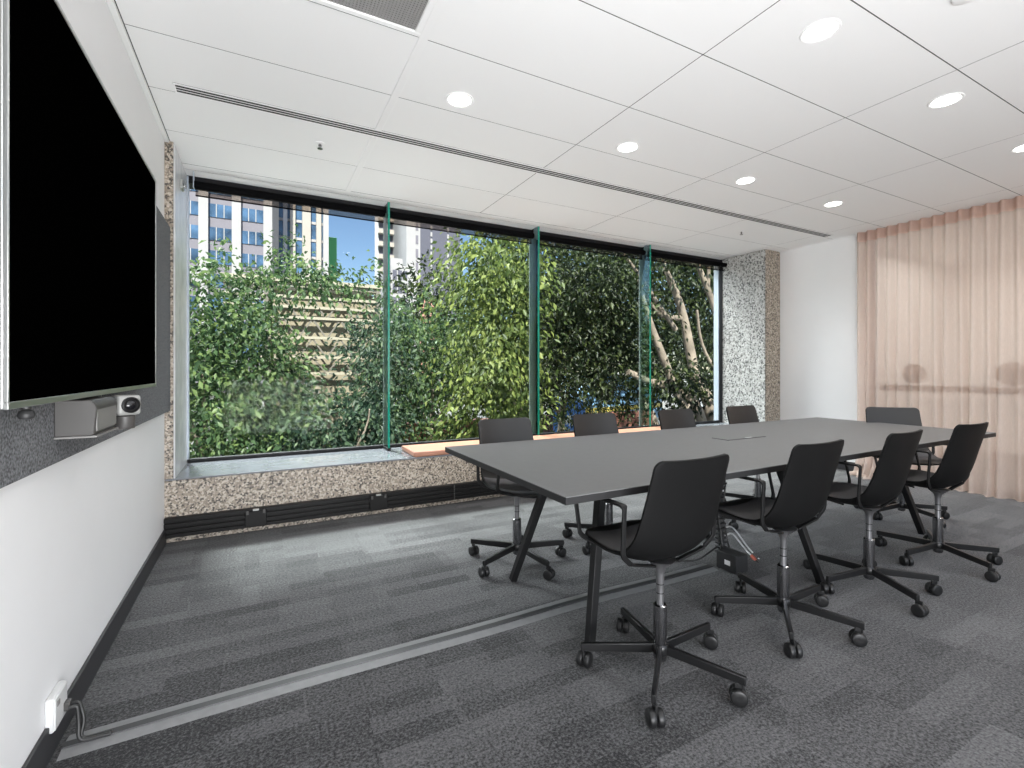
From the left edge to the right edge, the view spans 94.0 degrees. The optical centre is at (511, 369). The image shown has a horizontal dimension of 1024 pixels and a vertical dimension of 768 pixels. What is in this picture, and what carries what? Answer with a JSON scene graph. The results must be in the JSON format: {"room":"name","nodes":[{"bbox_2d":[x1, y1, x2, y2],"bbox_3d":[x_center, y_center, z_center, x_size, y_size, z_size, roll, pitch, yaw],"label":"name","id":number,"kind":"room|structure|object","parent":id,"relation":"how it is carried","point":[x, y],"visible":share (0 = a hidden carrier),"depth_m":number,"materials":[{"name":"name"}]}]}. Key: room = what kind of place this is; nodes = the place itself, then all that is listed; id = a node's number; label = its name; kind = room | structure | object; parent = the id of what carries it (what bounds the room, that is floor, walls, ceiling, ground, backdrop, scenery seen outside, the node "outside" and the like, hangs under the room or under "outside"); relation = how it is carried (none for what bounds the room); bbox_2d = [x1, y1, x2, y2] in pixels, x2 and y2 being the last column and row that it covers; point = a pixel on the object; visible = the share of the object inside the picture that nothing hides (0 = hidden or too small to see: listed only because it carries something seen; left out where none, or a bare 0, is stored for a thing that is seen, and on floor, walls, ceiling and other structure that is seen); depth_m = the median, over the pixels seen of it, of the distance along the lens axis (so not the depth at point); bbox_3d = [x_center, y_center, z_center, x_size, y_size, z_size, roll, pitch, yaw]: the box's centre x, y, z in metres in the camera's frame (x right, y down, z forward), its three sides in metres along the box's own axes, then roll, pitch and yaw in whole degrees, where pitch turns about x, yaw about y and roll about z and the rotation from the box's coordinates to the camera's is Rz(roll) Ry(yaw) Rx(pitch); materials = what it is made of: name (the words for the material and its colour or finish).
{"room":"office","nodes":[
{"label":"office","id":0,"kind":"room"},
{"bbox_2d":[0,0,163,767],"bbox_3d":[-0.902,-0.220,0.315,0.150,2.820,6.600,0,0,-28],"label":"wall","id":1,"kind":"structure","parent":0,"point":[77,531],"depth_m":1.70,"materials":[{"name":"white paint"}]},
{"bbox_2d":[45,680,71,733],"bbox_3d":[-1.421,1.056,1.500,0.040,0.105,0.110,0,0,-28],"label":"wall outlet","id":2,"kind":"object","parent":1,"relation":"attached to","point":[57,703],"visible":0.92,"depth_m":1.47,"materials":[{"name":"grey plastic"}]},
{"bbox_2d":[68,700,111,741],"bbox_3d":[-1.357,1.126,1.532,0.124,0.116,0.046,0,0,-7],"label":"lead","id":3,"kind":"object","parent":2,"relation":"attached to","point":[78,705],"visible":1,"depth_m":1.53,"materials":[{"name":"black"}]},
{"bbox_2d":[0,206,169,488],"bbox_3d":[-0.910,-0.346,0.528,0.035,1.257,6.185,0,0,-28],"label":"panel","id":4,"kind":"object","parent":1,"relation":"attached to","point":[27,447],"visible":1,"depth_m":1.55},
{"bbox_2d":[0,0,155,419],"bbox_3d":[-1.473,-0.423,1.709,0.072,1.088,1.631,0,0,-28],"label":"television","id":5,"kind":"object","parent":4,"relation":"attached to","point":[78,192],"visible":1,"depth_m":1.30,"materials":[{"name":"black glass"}]},
{"bbox_2d":[54,395,117,439],"bbox_3d":[-1.374,0.146,1.551,0.100,0.123,0.253,0,0,-28],"label":"speaker box","id":6,"kind":"object","parent":4,"relation":"attached to","point":[94,416],"visible":0.95,"depth_m":1.45,"materials":[{"name":"grey"}]},
{"bbox_2d":[54,427,117,439],"bbox_3d":[-1.374,0.205,1.551,0.100,0.006,0.253,0,0,-28],"label":"shelf","id":7,"kind":"object","parent":6,"relation":"attached to","point":[93,433],"depth_m":1.45,"materials":[{"name":"grey metal"}]},
{"bbox_2d":[96,405,115,430],"bbox_3d":[-1.334,0.153,1.571,0.004,0.074,0.221,0,0,-28],"label":"grille","id":8,"kind":"object","parent":6,"relation":"attached to","point":[105,414],"depth_m":1.56,"materials":[{"name":"grey"}]},
{"bbox_2d":[111,394,140,429],"bbox_3d":[-1.446,0.156,1.740,0.121,0.126,0.152,0,0,24],"label":"camera","id":9,"kind":"object","parent":4,"relation":"attached to","point":[128,406],"visible":0.85,"depth_m":1.73,"materials":[{"name":"grey"}]},
{"bbox_2d":[22,529,165,767],"bbox_3d":[-0.830,1.137,0.352,0.012,0.105,6.599,0,0,-28],"label":"baseboard","id":10,"kind":"structure","parent":1,"relation":"attached to","point":[46,745],"depth_m":1.84,"materials":[{"name":"grey"}]},
{"bbox_2d":[106,0,168,142],"bbox_3d":[-0.823,-1.579,0.357,0.028,0.042,6.600,0,0,-28],"label":"trim","id":11,"kind":"structure","parent":1,"relation":"attached to","point":[111,4],"depth_m":2.42,"materials":[{"name":"metal"}]},
{"bbox_2d":[164,141,722,542],"bbox_3d":[0.207,-0.220,5.070,6.555,2.820,0.770,0,0,-28],"label":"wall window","id":12,"kind":"structure","parent":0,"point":[222,493],"depth_m":3.66,"materials":[{"name":"brown stone"}]},
{"bbox_2d":[187,176,374,459],"bbox_3d":[-1.937,-0.418,4.236,1.576,2.287,0.060,0,0,-28],"label":"window","id":13,"kind":"structure","parent":12,"relation":"attached to","point":[372,445],"depth_m":3.85,"materials":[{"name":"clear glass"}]},
{"bbox_2d":[193,171,385,222],"bbox_3d":[-1.866,-1.480,4.152,1.513,0.180,0.066,0,0,-28],"label":"roller blind","id":14,"kind":"object","parent":12,"relation":"attached to","point":[196,184],"visible":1,"depth_m":4.09,"materials":[{"name":"black fabric"}]},
{"bbox_2d":[164,480,498,538],"bbox_3d":[0.460,1.081,4.729,6.380,0.135,0.070,0,0,-28],"label":"power trunking","id":15,"kind":"object","parent":12,"relation":"attached to","point":[211,522],"visible":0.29,"depth_m":3.67,"materials":[{"name":"black metal"}]},
{"bbox_2d":[387,205,533,243],"bbox_3d":[-0.472,-1.480,4.889,1.600,0.180,0.066,0,0,-28],"label":"roller blind","id":16,"kind":"object","parent":12,"relation":"attached to","point":[397,215],"visible":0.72,"depth_m":4.83,"materials":[{"name":"black fabric"}]},
{"bbox_2d":[534,227,645,259],"bbox_3d":[0.960,-1.480,5.647,1.600,0.180,0.066,0,0,-28],"label":"roller blind","id":17,"kind":"object","parent":12,"relation":"attached to","point":[542,237],"visible":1,"depth_m":5.60,"materials":[{"name":"black fabric"}]},
{"bbox_2d":[644,245,726,270],"bbox_3d":[2.347,-1.480,6.380,1.498,0.180,0.066,0,0,-28],"label":"roller blind","id":18,"kind":"object","parent":12,"relation":"attached to","point":[653,254],"visible":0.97,"depth_m":6.33,"materials":[{"name":"black"}]},
{"bbox_2d":[165,423,728,480],"bbox_3d":[0.310,0.759,5.037,6.400,0.012,0.624,0,0,-28],"label":"window sill","id":19,"kind":"structure","parent":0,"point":[196,470],"depth_m":3.87,"materials":[{"name":"stone"}]},
{"bbox_2d":[383,202,390,450],"bbox_3d":[-1.185,-0.400,4.508,0.032,2.305,0.198,0,0,-28],"label":"glass fin","id":20,"kind":"object","parent":19,"relation":"on","point":[386,225],"visible":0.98,"depth_m":4.55,"materials":[{"name":"teal glass"}]},
{"bbox_2d":[402,440,478,456],"bbox_3d":[-0.576,0.731,4.328,0.839,0.047,0.631,0,0,-28],"label":"bench cushion","id":21,"kind":"object","parent":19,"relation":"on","point":[422,450],"depth_m":4.34,"materials":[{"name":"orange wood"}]},
{"bbox_2d":[529,227,539,435],"bbox_3d":[0.247,-0.400,5.265,0.032,2.305,0.198,0,0,-28],"label":"glass fin","id":22,"kind":"object","parent":19,"relation":"on","point":[534,248],"visible":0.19,"depth_m":5.28,"materials":[{"name":"teal glass"}]},
{"bbox_2d":[533,433,574,439],"bbox_3d":[0.446,0.731,5.081,0.613,0.047,0.255,0,0,-28],"label":"bench cushion","id":23,"kind":"object","parent":19,"relation":"on","point":[537,437],"depth_m":5.05,"materials":[{"name":"beige fabric"}]},
{"bbox_2d":[618,426,660,432],"bbox_3d":[1.527,0.731,5.651,0.818,0.047,0.256,0,0,-28],"label":"bench cushion","id":24,"kind":"object","parent":19,"relation":"on","point":[658,427],"depth_m":5.64,"materials":[{"name":"beige fabric"}]},
{"bbox_2d":[639,245,650,427],"bbox_3d":[1.679,-0.400,6.023,0.032,2.305,0.198,0,0,-28],"label":"glass fin","id":25,"kind":"object","parent":19,"relation":"on","point":[643,264],"visible":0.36,"depth_m":6.06,"materials":[{"name":"teal glass"}]},
{"bbox_2d":[187,175,719,265],"bbox_3d":[0.256,-1.570,5.468,6.715,0.120,0.152,0,0,-28],"label":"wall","id":26,"kind":"structure","parent":0,"point":[200,179],"depth_m":4.74,"materials":[{"name":"black metal"}]},
{"bbox_2d":[173,144,186,477],"bbox_3d":[-2.481,-0.404,3.576,0.010,2.317,0.618,0,0,-28],"label":"trim","id":27,"kind":"structure","parent":26,"relation":"attached to","point":[179,197],"depth_m":3.48,"materials":[{"name":"paint"}]},
{"bbox_2d":[179,179,185,191],"bbox_3d":[-2.433,-1.360,3.532,0.032,0.060,0.100,0,0,-28],"label":"glass clamp","id":28,"kind":"object","parent":26,"relation":"attached to","point":[182,185],"visible":1,"depth_m":3.49,"materials":[{"name":"silver metal"}]},
{"bbox_2d":[187,421,720,462],"bbox_3d":[0.187,0.743,5.327,6.350,0.021,0.007,0,0,-28],"label":"trim","id":29,"kind":"structure","parent":26,"relation":"attached to","point":[391,446],"depth_m":4.32,"materials":[{"name":"black"}]},
{"bbox_2d":[714,266,718,419],"bbox_3d":[3.035,-0.336,6.933,0.212,2.452,0.080,0,0,-28],"label":"trim","id":30,"kind":"structure","parent":26,"relation":"attached to","point":[716,272],"depth_m":6.88,"materials":[{"name":"grey"}]},
{"bbox_2d":[46,469,1023,767],"bbox_3d":[3.320,1.265,3.000,10.125,0.150,7.600,0,0,-28],"label":"floor","id":31,"kind":"structure","parent":0,"point":[943,688],"depth_m":2.00,"materials":[{"name":"carpet"}]},
{"bbox_2d":[56,563,718,761],"bbox_3d":[-0.110,1.184,2.197,2.950,0.010,0.137,0,0,-28],"label":"cover","id":32,"kind":"object","parent":31,"relation":"on","point":[131,728],"visible":0.94,"depth_m":1.88,"materials":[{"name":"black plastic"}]},
{"bbox_2d":[468,417,566,580],"bbox_3d":[0.049,0.754,2.946,0.618,0.871,0.641,0,0,-28],"label":"office chair","id":33,"kind":"object","parent":31,"relation":"on","point":[506,429],"visible":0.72,"depth_m":3.00,"materials":[{"name":"plastic"}]},
{"bbox_2d":[562,413,618,554],"bbox_3d":[0.691,0.754,3.291,0.616,0.871,0.646,0,0,-28],"label":"office chair","id":34,"kind":"object","parent":31,"relation":"on","point":[599,423],"visible":0.3,"depth_m":3.41,"materials":[{"name":"plastic"}]},
{"bbox_2d":[574,453,748,728],"bbox_3d":[0.612,0.754,1.912,0.623,0.872,0.635,0,0,-30],"label":"office chair","id":35,"kind":"object","parent":31,"relation":"on","point":[681,506],"visible":0.99,"depth_m":1.77,"materials":[{"name":"plastic"}]},
{"bbox_2d":[676,546,717,561],"bbox_3d":[1.099,1.141,2.938,0.370,0.093,0.047,0,0,-5],"label":"power cable","id":36,"kind":"object","parent":31,"relation":"on","point":[715,547],"visible":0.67,"depth_m":2.93,"materials":[{"name":"black plastic"}]},
{"bbox_2d":[658,408,738,537],"bbox_3d":[1.400,0.754,3.696,0.646,0.870,0.650,0,0,-29],"label":"office chair","id":37,"kind":"object","parent":31,"relation":"on","point":[674,418],"visible":0.18,"depth_m":3.83,"materials":[{"name":"plastic"}]},
{"bbox_2d":[445,417,995,641],"bbox_3d":[1.535,0.819,3.097,3.700,0.747,1.240,0,0,-28],"label":"conference table","id":38,"kind":"object","parent":31,"relation":"on","point":[596,468],"visible":0.84,"depth_m":2.66,"materials":[{"name":"laminate"}]},
{"bbox_2d":[715,480,729,551],"bbox_3d":[1.340,0.832,3.002,0.106,0.704,0.144,0,0,-28],"label":"spine","id":39,"kind":"object","parent":38,"relation":"hanging from","point":[719,523],"visible":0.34,"depth_m":3.01,"materials":[{"name":"grey plastic"}]},
{"bbox_2d":[716,547,747,574],"bbox_3d":[1.308,1.137,2.841,0.106,0.105,0.136,0,0,-28],"label":"box","id":40,"kind":"object","parent":31,"relation":"on","point":[729,559],"visible":0.99,"depth_m":2.80,"materials":[{"name":"grey plastic"}]},
{"bbox_2d":[724,533,758,562],"bbox_3d":[1.476,1.129,3.041,0.206,0.149,0.122,0,0,37],"label":"cable","id":41,"kind":"object","parent":31,"relation":"on","point":[753,557],"visible":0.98,"depth_m":3.07,"materials":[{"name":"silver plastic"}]},
{"bbox_2d":[726,526,759,558],"bbox_3d":[1.489,1.111,3.085,0.227,0.192,0.140,0,0,26],"label":"cable","id":42,"kind":"object","parent":31,"relation":"on","point":[753,553],"visible":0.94,"depth_m":3.12,"materials":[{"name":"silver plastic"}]},
{"bbox_2d":[721,405,775,501],"bbox_3d":[2.077,0.754,4.028,0.608,0.871,0.638,0,0,-28],"label":"office chair","id":43,"kind":"object","parent":31,"relation":"on","point":[747,413],"visible":0.23,"depth_m":4.18,"materials":[{"name":"plastic"}]},
{"bbox_2d":[711,439,867,658],"bbox_3d":[1.314,0.754,2.286,0.630,0.872,0.639,0,0,-28],"label":"office chair","id":44,"kind":"object","parent":31,"relation":"on","point":[807,481],"visible":0.96,"depth_m":2.15,"materials":[{"name":"plastic"}]},
{"bbox_2d":[803,429,942,617],"bbox_3d":[1.953,0.754,2.625,0.644,0.871,0.632,0,0,-30],"label":"office chair","id":45,"kind":"object","parent":31,"relation":"on","point":[890,475],"visible":0.82,"depth_m":2.51,"materials":[{"name":"plastic"}]},
{"bbox_2d":[853,407,949,527],"bbox_3d":[3.184,0.754,3.876,0.608,0.870,0.658,0,0,17],"label":"office chair","id":46,"kind":"object","parent":31,"relation":"on","point":[892,415],"visible":0.44,"depth_m":3.96,"materials":[{"name":"plastic"}]},
{"bbox_2d":[874,422,1002,581],"bbox_3d":[2.662,0.754,2.990,0.630,0.871,0.650,0,0,-25],"label":"office chair","id":47,"kind":"object","parent":31,"relation":"on","point":[958,460],"visible":0.91,"depth_m":2.89,"materials":[{"name":"plastic"}]},
{"bbox_2d":[114,0,1023,259],"bbox_3d":[3.320,-1.670,3.000,10.125,0.200,7.600,0,0,-28],"label":"ceiling","id":48,"kind":"structure","parent":0,"point":[576,44],"depth_m":2.87,"materials":[{"name":"tile"}]},
{"bbox_2d":[316,141,324,149],"bbox_3d":[-1.330,-1.550,3.308,0.060,0.043,0.060,0,0,-28],"label":"sprinkler head","id":49,"kind":"object","parent":48,"relation":"attached to","point":[319,143],"visible":1,"depth_m":3.30},
{"bbox_2d":[309,0,436,36],"bbox_3d":[-0.583,-1.578,1.876,0.604,0.036,0.512,0,0,-28],"label":"ceiling vent","id":50,"kind":"object","parent":48,"relation":"in","point":[375,14],"visible":1,"depth_m":2.08,"materials":[{"name":"white metal"}]},
{"bbox_2d":[345,0,447,190],"bbox_3d":[0.191,-1.583,1.108,0.043,0.034,6.980,0,0,-28],"label":"trim","id":51,"kind":"structure","parent":48,"relation":"attached to","point":[439,5],"depth_m":2.56,"materials":[{"name":"metal"}]},
{"bbox_2d":[445,92,473,107],"bbox_3d":[-0.305,-1.570,2.780,0.166,0.008,0.166,0,0,-28],"label":"recessed light","id":52,"kind":"object","parent":48,"relation":"in","point":[461,100],"visible":1,"depth_m":2.78,"materials":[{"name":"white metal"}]},
{"bbox_2d":[449,94,469,105],"bbox_3d":[-0.305,-1.569,2.780,0.126,0.003,0.126,0,0,-28],"label":"diffuser","id":53,"kind":"object","parent":52,"relation":"attached to","point":[455,99],"depth_m":2.78,"materials":[{"name":"white"}]},
{"bbox_2d":[173,83,832,237],"bbox_3d":[0.922,-1.575,4.139,6.340,0.019,0.099,0,0,-28],"label":"ceiling vent","id":54,"kind":"object","parent":48,"relation":"in","point":[187,90],"visible":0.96,"depth_m":3.40,"materials":[{"name":"white metal"}]},
{"bbox_2d":[616,142,639,152],"bbox_3d":[0.818,-1.570,3.374,0.166,0.008,0.166,0,0,-28],"label":"recessed light","id":55,"kind":"object","parent":48,"relation":"in","point":[629,147],"visible":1,"depth_m":3.37,"materials":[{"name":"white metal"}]},
{"bbox_2d":[619,143,636,151],"bbox_3d":[0.818,-1.569,3.374,0.126,0.003,0.126,0,0,-28],"label":"diffuser","id":56,"kind":"object","parent":55,"relation":"attached to","point":[628,147],"depth_m":3.37,"materials":[{"name":"white"}]},
{"bbox_2d":[735,177,756,184],"bbox_3d":[1.940,-1.570,3.967,0.166,0.008,0.166,0,0,-28],"label":"recessed light","id":57,"kind":"object","parent":48,"relation":"in","point":[745,180],"visible":1,"depth_m":3.96,"materials":[{"name":"white metal"}]},
{"bbox_2d":[737,178,753,183],"bbox_3d":[1.940,-1.569,3.967,0.126,0.003,0.126,0,0,-28],"label":"diffuser","id":58,"kind":"object","parent":57,"relation":"attached to","point":[742,180],"depth_m":3.96,"materials":[{"name":"white plastic"}]},
{"bbox_2d":[799,18,841,43],"bbox_3d":[1.430,-1.570,2.216,0.166,0.008,0.166,0,0,-28],"label":"recessed light","id":59,"kind":"object","parent":48,"relation":"in","point":[820,32],"visible":1,"depth_m":2.21,"materials":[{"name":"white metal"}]},
{"bbox_2d":[804,21,836,40],"bbox_3d":[1.430,-1.569,2.216,0.126,0.003,0.126,0,0,-28],"label":"diffuser","id":60,"kind":"object","parent":59,"relation":"attached to","point":[822,31],"depth_m":2.21,"materials":[{"name":"white"}]},
{"bbox_2d":[823,201,843,206],"bbox_3d":[3.046,-1.570,4.529,0.166,0.008,0.166,0,0,-28],"label":"recessed light","id":61,"kind":"object","parent":48,"relation":"in","point":[834,203],"visible":1,"depth_m":4.53,"materials":[{"name":"white metal"}]},
{"bbox_2d":[825,202,840,206],"bbox_3d":[3.046,-1.569,4.529,0.126,0.003,0.126,0,0,-28],"label":"diffuser","id":62,"kind":"object","parent":61,"relation":"attached to","point":[831,204],"depth_m":4.53,"materials":[{"name":"white plastic"}]},
{"bbox_2d":[849,196,1023,501],"bbox_3d":[5.079,-0.191,3.138,0.398,2.753,5.203,0,0,-28],"label":"sheer curtain","id":63,"kind":"object","parent":48,"relation":"hanging from","point":[940,298],"visible":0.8,"depth_m":4.75,"materials":[{"name":"beige fabric"}]},
{"bbox_2d":[927,92,964,108],"bbox_3d":[2.531,-1.570,2.786,0.166,0.008,0.166,0,0,-28],"label":"recessed light","id":64,"kind":"object","parent":48,"relation":"in","point":[943,101],"visible":1,"depth_m":2.78,"materials":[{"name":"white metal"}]},
{"bbox_2d":[931,94,960,106],"bbox_3d":[2.531,-1.569,2.786,0.126,0.003,0.126,0,0,-28],"label":"diffuser","id":65,"kind":"object","parent":64,"relation":"attached to","point":[943,101],"depth_m":2.78,"materials":[{"name":"white plastic"}]},
{"bbox_2d":[952,0,972,4],"bbox_3d":[1.907,-1.563,1.998,0.100,0.016,0.100,0,0,-28],"label":"smoke detector","id":66,"kind":"object","parent":48,"relation":"attached to","point":[954,2],"visible":1,"depth_m":2.02,"materials":[{"name":"white plastic"}]},
{"bbox_2d":[1010,144,1023,152],"bbox_3d":[3.636,-1.570,3.371,0.166,0.008,0.166,0,0,-28],"label":"recessed light","id":67,"kind":"object","parent":48,"relation":"in","point":[1020,148],"visible":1,"depth_m":3.40,"materials":[{"name":"white metal"}]},
{"bbox_2d":[1014,145,1023,151],"bbox_3d":[3.636,-1.569,3.371,0.126,0.003,0.126,0,0,-28],"label":"diffuser","id":68,"kind":"object","parent":67,"relation":"attached to","point":[1020,148],"depth_m":3.40,"materials":[{"name":"white plastic"}]},
{"bbox_2d":[765,249,779,420],"bbox_3d":[3.443,-0.190,6.305,0.298,2.760,0.012,0,0,-28],"label":"wall","id":69,"kind":"structure","parent":0,"point":[772,258],"depth_m":6.29,"materials":[{"name":"brown stone"}]},
{"bbox_2d":[723,250,764,422],"bbox_3d":[3.146,-0.404,6.510,0.012,2.317,0.652,0,0,-28],"label":"wall","id":70,"kind":"structure","parent":69,"relation":"attached to","point":[744,275],"depth_m":6.49,"materials":[{"name":"stone"}]},
{"bbox_2d":[780,235,856,462],"bbox_3d":[3.868,-0.220,5.948,0.120,2.820,1.040,0,0,-28],"label":"wall","id":71,"kind":"structure","parent":0,"point":[818,282],"depth_m":5.91,"materials":[{"name":"white paint"}]},
{"bbox_2d":[779,234,856,251],"bbox_3d":[3.788,-1.582,5.940,0.030,0.036,0.980,0,0,-28],"label":"trim","id":72,"kind":"structure","parent":71,"relation":"attached to","point":[854,234],"depth_m":5.89,"materials":[{"name":"paint"}]},
{"bbox_2d":[837,461,854,470],"bbox_3d":[3.810,1.137,5.917,0.012,0.105,1.040,0,0,-28],"label":"baseboard","id":73,"kind":"structure","parent":71,"relation":"attached to","point":[840,466],"depth_m":5.66,"materials":[{"name":"grey"}]},
{"label":"outside","id":74,"kind":"structure","parent":0,"visible":0},
{"bbox_2d":[189,373,712,455],"bbox_3d":[-27.088,2.290,158.185,400.000,0.001,295.000,0,0,-28],"label":"ground","id":75,"kind":"structure","parent":74,"point":[663,402],"depth_m":28.11,"materials":[{"name":"brown soil"}]},
{"bbox_2d":[189,189,271,383],"bbox_3d":[-50.156,-32.710,71.723,25.180,70.000,4.300,0,0,-28],"label":"office tower","id":76,"kind":"structure","parent":75,"relation":"on","point":[210,220],"depth_m":73.32,"materials":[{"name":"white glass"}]},
{"bbox_2d":[189,294,322,454],"bbox_3d":[-7.221,0.576,10.792,5.604,5.450,3.642,0,0,-28],"label":"tree","id":77,"kind":"object","parent":75,"relation":"on","point":[196,306],"visible":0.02,"depth_m":11.15,"materials":[{"name":"green plant"}]},
{"bbox_2d":[189,223,405,457],"bbox_3d":[-4.989,0.122,8.729,6.348,6.163,3.960,0,0,-23],"label":"tree","id":78,"kind":"object","parent":75,"relation":"on","point":[243,428],"visible":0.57,"depth_m":8.59,"materials":[{"name":"green plant"}]},
{"bbox_2d":[272,201,328,279],"bbox_3d":[-43.826,-37.710,97.638,10.200,80.000,14.400,0,0,-28],"label":"office tower","id":79,"kind":"structure","parent":75,"relation":"on","point":[315,227],"depth_m":91.88,"materials":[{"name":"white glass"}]},
{"bbox_2d":[220,272,381,452],"bbox_3d":[-5.806,-0.040,13.332,3.900,4.660,1.800,0,0,-28],"label":"building","id":80,"kind":"structure","parent":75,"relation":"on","point":[318,335],"depth_m":13.04,"materials":[{"name":"beige concrete"}]},
{"bbox_2d":[329,237,336,280],"bbox_3d":[-41.206,-13.510,108.299,2.000,31.600,6.000,0,0,-28],"label":"building","id":81,"kind":"structure","parent":75,"relation":"on","point":[332,241],"depth_m":105.67,"materials":[{"name":"green"}]},
{"bbox_2d":[234,294,439,454],"bbox_3d":[-3.253,0.595,9.115,3.860,4.475,3.045,0,0,-36],"label":"tree","id":82,"kind":"object","parent":75,"relation":"on","point":[370,415],"visible":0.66,"depth_m":9.20,"materials":[{"name":"green plant"}]},
{"bbox_2d":[375,216,393,315],"bbox_3d":[-32.244,-42.710,123.332,5.500,90.000,5.800,0,0,-28],"label":"tower","id":83,"kind":"structure","parent":75,"relation":"on","point":[378,226],"depth_m":121.17,"materials":[{"name":"white concrete"}]},
{"bbox_2d":[381,258,408,378],"bbox_3d":[-23.299,-9.610,94.545,3.400,23.800,9.060,0,0,-28],"label":"block","id":84,"kind":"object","parent":75,"relation":"on","point":[393,261],"visible":0.22,"depth_m":90.56,"materials":[{"name":"white concrete"}]},
{"bbox_2d":[342,280,488,442],"bbox_3d":[-2.200,0.454,11.192,3.377,5.032,3.784,0,0,36],"label":"tree","id":85,"kind":"object","parent":75,"relation":"on","point":[429,341],"visible":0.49,"depth_m":10.67,"materials":[{"name":"green plant"}]},
{"bbox_2d":[361,250,486,421],"bbox_3d":[-3.534,-0.269,17.963,6.262,8.318,6.094,0,0,-9],"label":"tree","id":86,"kind":"object","parent":75,"relation":"on","point":[398,283],"visible":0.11,"depth_m":17.19,"materials":[{"name":"green plant"}]},
{"bbox_2d":[393,219,459,378],"bbox_3d":[-22.146,-45.210,120.923,13.500,95.000,15.500,0,0,-28],"label":"tower","id":87,"kind":"structure","parent":75,"relation":"on","point":[410,243],"depth_m":113.95,"materials":[{"name":"white concrete"}]},
{"bbox_2d":[412,227,567,440],"bbox_3d":[-0.375,-0.238,9.510,3.313,5.986,3.376,0,0,26],"label":"tree","id":88,"kind":"object","parent":75,"relation":"on","point":[492,351],"visible":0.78,"depth_m":9.05,"materials":[{"name":"green plant"}]},
{"bbox_2d":[395,410,651,441],"bbox_3d":[0.633,1.850,14.418,9.400,0.880,0.300,0,0,-28],"label":"brick wall","id":89,"kind":"structure","parent":75,"relation":"on","point":[621,424],"depth_m":15.81,"materials":[{"name":"brown brick"}]},
{"bbox_2d":[430,232,638,418],"bbox_3d":[1.223,-1.229,18.090,7.025,10.672,7.882,0,0,38],"label":"tree","id":90,"kind":"object","parent":75,"relation":"on","point":[486,234],"visible":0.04,"depth_m":16.88,"materials":[{"name":"green plant"}]},
{"bbox_2d":[553,401,584,431],"bbox_3d":[1.699,1.615,14.007,1.100,1.350,0.084,0,0,-28],"label":"sign","id":91,"kind":"object","parent":75,"relation":"on","point":[567,424],"visible":0.12,"depth_m":13.98,"materials":[{"name":"blue"}]},
{"bbox_2d":[473,238,673,431],"bbox_3d":[1.489,-0.765,11.513,5.445,6.347,3.874,0,0,-43],"label":"tree","id":92,"kind":"object","parent":75,"relation":"on","point":[567,360],"visible":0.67,"depth_m":10.70,"materials":[{"name":"green plant"}]},
{"bbox_2d":[548,376,662,417],"bbox_3d":[3.695,1.265,18.469,4.800,2.050,1.760,0,0,-39],"label":"van","id":93,"kind":"object","parent":75,"relation":"on","point":[621,393],"visible":0.05,"depth_m":17.70,"materials":[{"name":"blue"}]},
{"bbox_2d":[540,243,713,425],"bbox_3d":[3.928,-0.988,11.735,7.001,6.702,4.249,0,0,-19],"label":"fig tree","id":94,"kind":"object","parent":75,"relation":"on","point":[670,381],"visible":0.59,"depth_m":10.83,"materials":[{"name":"green plant"}]},
{"bbox_2d":[543,246,713,424],"bbox_3d":[5.292,-2.240,18.480,7.917,9.396,7.949,0,0,41],"label":"tree","id":95,"kind":"object","parent":75,"relation":"on","point":[686,274],"visible":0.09,"depth_m":16.83,"materials":[{"name":"green plant"}]},
{"bbox_2d":[669,264,713,389],"bbox_3d":[9.191,-2.905,17.783,6.707,10.691,7.312,0,0,28],"label":"tree","id":96,"kind":"object","parent":75,"relation":"on","point":[706,332],"visible":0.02,"depth_m":17.66,"materials":[{"name":"green plant"}]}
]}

